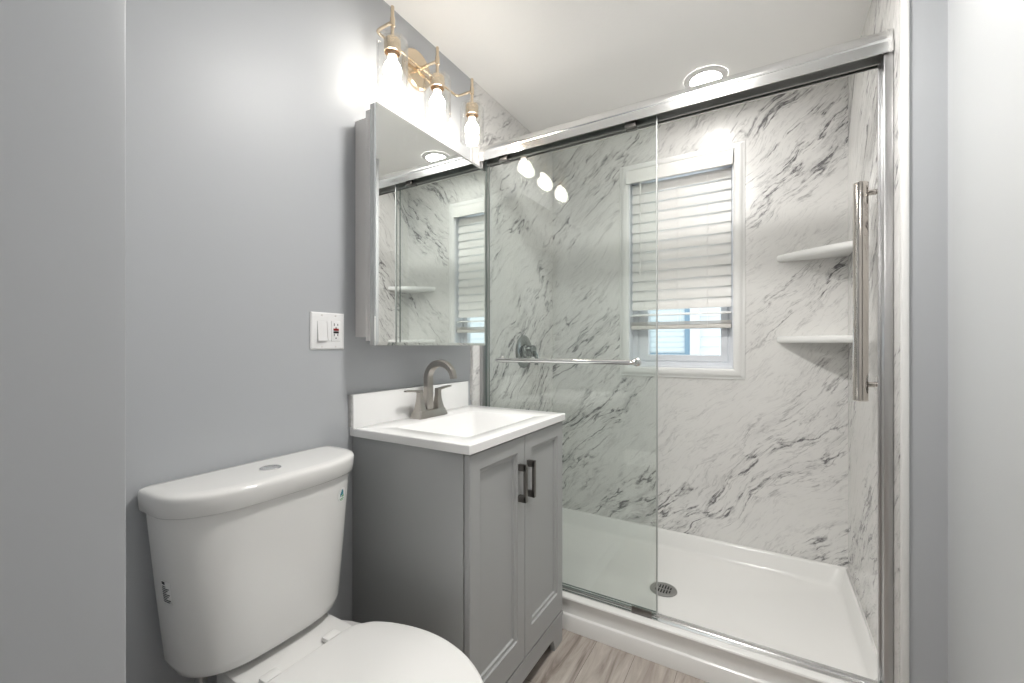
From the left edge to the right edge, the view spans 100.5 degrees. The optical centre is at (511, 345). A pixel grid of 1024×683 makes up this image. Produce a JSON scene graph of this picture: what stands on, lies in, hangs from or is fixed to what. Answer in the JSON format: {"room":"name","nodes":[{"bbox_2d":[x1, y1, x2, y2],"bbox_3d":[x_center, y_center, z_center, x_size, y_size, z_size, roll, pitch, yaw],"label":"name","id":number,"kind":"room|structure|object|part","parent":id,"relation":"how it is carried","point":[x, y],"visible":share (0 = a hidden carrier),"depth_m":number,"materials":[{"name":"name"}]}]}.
{"room":"bathroom","nodes":[
{"label":"bathroom","id":0,"kind":"room"},
{"bbox_2d":[0,0,125,682],"bbox_3d":[-1.238,-0.028,0.898,1.753,2.470,0.120,0,0,31],"label":"wall","id":1,"kind":"structure","parent":0,"point":[63,62],"depth_m":0.46,"materials":[{"name":"grey paint"}]},
{"bbox_2d":[126,0,552,682],"bbox_3d":[-0.340,-0.028,1.888,0.127,2.470,2.500,0,0,31],"label":"wall","id":2,"kind":"structure","parent":0,"point":[242,115],"depth_m":1.19,"materials":[{"name":"grey paint"}]},
{"bbox_2d":[310,311,343,349],"bbox_3d":[-0.583,-0.046,1.354,0.013,0.117,0.121,0,0,31],"label":"wall plate","id":3,"kind":"object","parent":2,"relation":"attached to","point":[326,329],"visible":1,"depth_m":1.35,"materials":[{"name":"white plastic"}]},
{"bbox_2d":[317,321,327,340],"bbox_3d":[-0.592,-0.046,1.333,0.008,0.062,0.034,0,0,31],"label":"rocker switch","id":4,"kind":"object","parent":3,"relation":"attached to","point":[322,326],"depth_m":1.33,"materials":[{"name":"white plastic"}]},
{"bbox_2d":[331,321,339,341],"bbox_3d":[-0.570,-0.046,1.377,0.003,0.066,0.034,0,0,31],"label":"outlet","id":5,"kind":"object","parent":3,"relation":"attached to","point":[335,325],"depth_m":1.37,"materials":[{"name":"white plastic"}]},
{"bbox_2d":[348,381,467,435],"bbox_3d":[-0.375,0.234,1.698,0.020,0.138,0.647,0,0,31],"label":"backsplash","id":6,"kind":"structure","parent":2,"relation":"attached to","point":[369,408],"depth_m":1.56,"materials":[{"name":"white stone"}]},
{"bbox_2d":[355,102,484,344],"bbox_3d":[-0.332,-0.391,1.663,0.130,0.781,0.620,0,0,31],"label":"upper cabinet","id":7,"kind":"object","parent":2,"relation":"attached to","point":[420,202],"visible":1,"depth_m":1.52,"materials":[{"name":"silver mirror"}]},
{"bbox_3d":[-0.292,-0.391,1.640,0.021,0.780,0.619,0,0,31],"label":"door","id":8,"kind":"part","parent":7,"relation":"part of","materials":[{"name":"grey mirror"}]},
{"bbox_2d":[376,5,483,143],"bbox_3d":[-0.315,-1.024,1.655,0.167,0.297,0.560,0,0,31],"label":"vanity light","id":9,"kind":"object","parent":2,"relation":"attached to","point":[416,70],"visible":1,"depth_m":1.63,"materials":[{"name":"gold metal"}]},
{"bbox_3d":[-0.405,-0.956,1.443,0.104,0.162,0.104,0,0,31],"label":"lamp shade","id":10,"kind":"part","parent":9,"relation":"part of","materials":[{"name":"clear glass"}]},
{"bbox_3d":[-0.405,-0.944,1.443,0.060,0.090,0.060,0,0,31],"label":"light bulb","id":11,"kind":"part","parent":9,"relation":"part of","materials":[{"name":"white glass"}]},
{"bbox_3d":[-0.378,-1.096,1.694,0.019,0.152,0.152,0,0,31],"label":"plate","id":12,"kind":"part","parent":9,"relation":"part of","materials":[{"name":"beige metal"}]},
{"bbox_3d":[-0.332,-1.096,1.665,0.093,0.028,0.467,0,0,31],"label":"arm","id":13,"kind":"part","parent":9,"relation":"part of","materials":[{"name":"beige metal"}]},
{"bbox_3d":[-0.287,-0.944,1.641,0.060,0.090,0.060,0,0,31],"label":"light bulb","id":14,"kind":"part","parent":9,"relation":"part of","materials":[{"name":"white glass"}]},
{"bbox_3d":[-0.172,-0.944,1.835,0.060,0.090,0.060,0,0,31],"label":"light bulb","id":15,"kind":"part","parent":9,"relation":"part of","materials":[{"name":"white glass"}]},
{"bbox_2d":[470,79,472,399],"bbox_3d":[-0.192,-0.503,2.018,0.008,1.520,0.015,0,0,31],"label":"trim","id":16,"kind":"structure","parent":2,"relation":"attached to","point":[471,139],"depth_m":2.02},
{"bbox_2d":[515,335,537,367],"bbox_3d":[0.104,0.035,2.426,0.086,0.188,0.188,0,0,31],"label":"shower valve","id":17,"kind":"object","parent":2,"relation":"attached to","point":[524,349],"visible":0.95,"depth_m":2.41,"materials":[{"name":"silver metal"}]},
{"bbox_3d":[0.130,0.067,2.418,0.038,0.087,0.024,0,0,6],"label":"lever","id":18,"kind":"part","parent":17,"relation":"part of","materials":[{"name":"silver metal"}]},
{"bbox_2d":[486,114,657,614],"bbox_3d":[0.213,0.067,1.856,0.807,1.980,0.098,0,0,31],"label":"door","id":19,"kind":"structure","parent":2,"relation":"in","point":[632,124],"depth_m":1.72,"materials":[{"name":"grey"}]},
{"bbox_2d":[478,28,893,682],"bbox_3d":[0.513,0.046,1.704,1.528,2.042,0.078,0,0,31],"label":"shower door frame","id":20,"kind":"object","parent":2,"relation":"attached to","point":[873,51],"visible":0.93,"depth_m":1.37,"materials":[{"name":"silver metal"}]},
{"bbox_3d":[0.524,-0.901,1.718,1.486,0.040,0.024,0,0,31],"label":"rail","id":21,"kind":"part","parent":20,"relation":"part of","materials":[{"name":"grey metal"}]},
{"bbox_2d":[523,629,708,682],"bbox_3d":[-0.697,1.247,0.589,3.000,0.080,5.100,0,0,31],"label":"floor","id":22,"kind":"structure","parent":0,"point":[578,658],"depth_m":1.60,"materials":[{"name":"brown wood"}]},
{"bbox_2d":[137,446,482,682],"bbox_3d":[-0.389,0.757,0.956,0.743,0.898,0.484,0,0,31],"label":"toilet","id":23,"kind":"object","parent":22,"relation":"on","point":[246,558],"visible":1,"depth_m":0.98,"materials":[{"name":"white ceramic"}]},
{"bbox_2d":[161,581,170,602],"bbox_3d":[-0.742,0.530,0.914,0.027,0.045,0.005,0,0,25],"label":"print","id":24,"kind":"object","parent":23,"relation":"attached to","point":[165,585],"depth_m":0.91,"materials":[{"name":"grey"}]},
{"bbox_3d":[-0.620,0.337,1.093,0.206,0.050,0.484,0,0,31],"label":"tank lid","id":25,"kind":"part","parent":23,"relation":"part of","materials":[{"name":"white ceramic"}]},
{"bbox_3d":[-0.620,0.546,1.093,0.178,0.382,0.462,0,0,31],"label":"tank","id":26,"kind":"part","parent":23,"relation":"part of","materials":[{"name":"white ceramic"}]},
{"bbox_3d":[-0.363,0.988,0.940,0.615,0.436,0.380,0,0,31],"label":"bowl","id":27,"kind":"part","parent":23,"relation":"part of","materials":[{"name":"white ceramic"}]},
{"bbox_3d":[-0.274,0.743,0.895,0.484,0.020,0.415,0,0,31],"label":"seat lid","id":28,"kind":"part","parent":23,"relation":"part of","materials":[{"name":"white plastic"}]},
{"bbox_2d":[353,421,562,682],"bbox_3d":[-0.153,0.754,1.582,0.518,0.903,0.640,0,0,31],"label":"vanity cabinet","id":29,"kind":"object","parent":22,"relation":"on","point":[464,550],"visible":0.87,"depth_m":1.35,"materials":[{"name":"grey paint"}]},
{"bbox_2d":[354,405,564,454],"bbox_3d":[-0.155,0.339,1.579,0.479,0.125,0.656,0,0,31],"label":"countertop","id":30,"kind":"structure","parent":29,"relation":"on","point":[470,429],"depth_m":1.51,"materials":[{"name":"white stone"}]},
{"bbox_2d":[404,360,456,419],"bbox_3d":[-0.323,0.166,1.667,0.195,0.220,0.195,0,0,-14],"label":"sink faucet","id":31,"kind":"object","parent":30,"relation":"on","point":[425,407],"visible":1,"depth_m":1.65,"materials":[{"name":"silver metal"}]},
{"bbox_3d":[-0.368,0.172,1.593,0.019,0.014,0.086,0,0,31],"label":"lever","id":32,"kind":"part","parent":31,"relation":"part of","materials":[{"name":"silver metal"}]},
{"bbox_3d":[-0.351,0.212,1.623,0.041,0.075,0.041,0,0,31],"label":"handle","id":33,"kind":"part","parent":31,"relation":"part of","materials":[{"name":"silver metal"}]},
{"bbox_3d":[-0.297,0.212,1.712,0.041,0.075,0.041,0,0,31],"label":"handle","id":34,"kind":"part","parent":31,"relation":"part of","materials":[{"name":"silver metal"}]},
{"bbox_3d":[-0.276,0.154,1.639,0.150,0.197,0.034,0,0,31],"label":"spout","id":35,"kind":"part","parent":31,"relation":"part of","materials":[{"name":"silver metal"}]},
{"bbox_3d":[-0.280,0.172,1.742,0.019,0.014,0.086,0,0,31],"label":"lever","id":36,"kind":"part","parent":31,"relation":"part of","materials":[{"name":"silver metal"}]},
{"bbox_3d":[-0.045,0.692,1.333,0.019,0.766,0.316,0,0,31],"label":"door","id":37,"kind":"part","parent":29,"relation":"part of","materials":[{"name":"grey paint"}]},
{"bbox_3d":[0.037,0.460,1.423,0.030,0.126,0.014,0,0,31],"label":"handle","id":38,"kind":"part","parent":29,"relation":"part of","materials":[{"name":"black metal"}]},
{"bbox_3d":[0.067,0.460,1.474,0.030,0.126,0.014,0,0,31],"label":"handle","id":39,"kind":"part","parent":29,"relation":"part of","materials":[{"name":"black metal"}]},
{"bbox_3d":[0.117,0.692,1.607,0.019,0.766,0.316,0,0,31],"label":"door","id":40,"kind":"part","parent":29,"relation":"part of","materials":[{"name":"grey paint"}]},
{"bbox_2d":[562,507,876,682],"bbox_3d":[0.704,1.125,2.025,1.529,0.164,0.858,0,0,31],"label":"shower pan","id":41,"kind":"object","parent":22,"relation":"on","point":[812,610],"visible":0.84,"depth_m":1.87,"materials":[{"name":"white plastic"}]},
{"bbox_2d":[384,0,871,151],"bbox_3d":[-0.697,-1.303,0.589,3.000,0.080,5.100,0,0,31],"label":"ceiling","id":42,"kind":"structure","parent":0,"point":[548,63],"depth_m":1.76,"materials":[{"name":"white paint"}]},
{"bbox_2d":[684,65,727,87],"bbox_3d":[0.915,-1.258,2.015,0.192,0.008,0.192,0,0,31],"label":"recessed light","id":43,"kind":"object","parent":42,"relation":"in","point":[708,73],"visible":0.6,"depth_m":1.98,"materials":[{"name":"white plastic"}]},
{"bbox_2d":[553,77,847,567],"bbox_3d":[0.925,-0.093,2.397,1.530,2.340,0.006,0,0,31],"label":"wall","id":44,"kind":"structure","parent":0,"point":[759,461],"depth_m":2.24,"materials":[{"name":"stone"}]},
{"bbox_2d":[777,240,852,261],"bbox_3d":[1.403,-0.436,1.984,0.284,0.034,0.214,0,0,31],"label":"corner shelf","id":45,"kind":"object","parent":44,"relation":"attached to","point":[842,249],"visible":0.91,"depth_m":1.97,"materials":[{"name":"white stone"}]},
{"bbox_2d":[777,335,852,342],"bbox_3d":[1.403,-0.028,1.984,0.284,0.034,0.214,0,0,31],"label":"corner shelf","id":46,"kind":"object","parent":44,"relation":"attached to","point":[830,338],"visible":0.89,"depth_m":1.95,"materials":[{"name":"white stone"}]},
{"bbox_2d":[848,0,947,682],"bbox_3d":[1.433,-0.028,1.661,0.096,2.470,1.081,0,0,31],"label":"wall","id":47,"kind":"structure","parent":0,"point":[928,19],"depth_m":1.20,"materials":[{"name":"grey paint"}]},
{"bbox_2d":[853,181,876,401],"bbox_3d":[1.228,-0.187,1.480,0.071,0.760,0.070,0,0,31],"label":"grab bar","id":48,"kind":"object","parent":47,"relation":"attached to","point":[861,192],"visible":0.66,"depth_m":1.47,"materials":[{"name":"silver metal"}]},
{"bbox_3d":[1.242,-0.529,1.472,0.028,0.018,0.019,0,0,31],"label":"post","id":49,"kind":"part","parent":48,"relation":"part of","materials":[{"name":"silver metal"}]},
{"bbox_3d":[1.242,0.135,1.472,0.028,0.018,0.019,0,0,31],"label":"post","id":50,"kind":"part","parent":48,"relation":"part of","materials":[{"name":"silver metal"}]},
{"bbox_2d":[900,0,908,682],"bbox_3d":[1.123,-0.028,1.218,0.017,2.470,0.020,0,0,31],"label":"trim","id":51,"kind":"structure","parent":47,"relation":"attached to","point":[904,4],"depth_m":1.21,"materials":[{"name":"white"}]},
{"bbox_2d":[948,0,1023,682],"bbox_3d":[0.500,-0.028,-0.122,0.120,2.470,5.100,0,0,31],"label":"wall","id":52,"kind":"structure","parent":0,"point":[986,37],"depth_m":0.97,"materials":[{"name":"grey paint"}]},
{"bbox_3d":[0.971,-0.028,2.468,1.548,2.470,0.164,0,0,31],"label":"wall","id":53,"kind":"structure","parent":0,"visible":0},
{"bbox_2d":[620,141,744,379],"bbox_3d":[0.961,-0.444,2.436,0.659,1.245,0.150,0,0,31],"label":"window","id":54,"kind":"structure","parent":53,"relation":"in","point":[730,364],"depth_m":2.36,"materials":[{"name":"white"}]},
{"bbox_2d":[626,149,732,329],"bbox_3d":[0.934,-0.559,2.403,0.560,0.931,0.086,0,0,31],"label":"window blind","id":55,"kind":"object","parent":54,"relation":"attached to","point":[694,271],"visible":1,"depth_m":2.39,"materials":[{"name":"white plastic"}]},
{"bbox_3d":[0.789,-0.533,2.505,0.002,0.860,0.059,0,0,37],"label":"ladder cord","id":56,"kind":"part","parent":55,"relation":"part of","materials":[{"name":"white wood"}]},
{"bbox_3d":[0.946,-0.115,2.411,0.530,0.042,0.048,0,0,31],"label":"rail","id":57,"kind":"part","parent":55,"relation":"part of","materials":[{"name":"white plastic"}]},
{"bbox_3d":[1.078,-0.533,2.333,0.002,0.860,0.059,0,0,37],"label":"ladder cord","id":58,"kind":"part","parent":55,"relation":"part of","materials":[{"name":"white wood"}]},
{"bbox_3d":[0.973,-0.453,2.458,0.538,1.138,0.040,0,0,31],"label":"sash frame","id":59,"kind":"part","parent":54,"relation":"part of","materials":[{"name":"white plastic"}]},
{"label":"outside","id":60,"kind":"structure","parent":0,"visible":0},
{"bbox_2d":[650,180,720,354],"bbox_3d":[1.937,-0.593,4.240,5.000,4.000,0.130,0,0,31],"label":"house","id":61,"kind":"structure","parent":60,"point":[707,341],"depth_m":4.29,"materials":[{"name":"white"}]},
{"bbox_3d":[1.609,-0.327,4.390,0.423,0.873,0.032,0,0,31],"label":"window sash","id":62,"kind":"part","parent":61,"relation":"part of","materials":[{"name":"white plastic"}]},
{"bbox_3d":[1.606,-0.326,4.386,0.603,1.055,0.042,0,0,31],"label":"window trim","id":63,"kind":"part","parent":61,"relation":"part of","materials":[{"name":"white plastic"}]}
]}

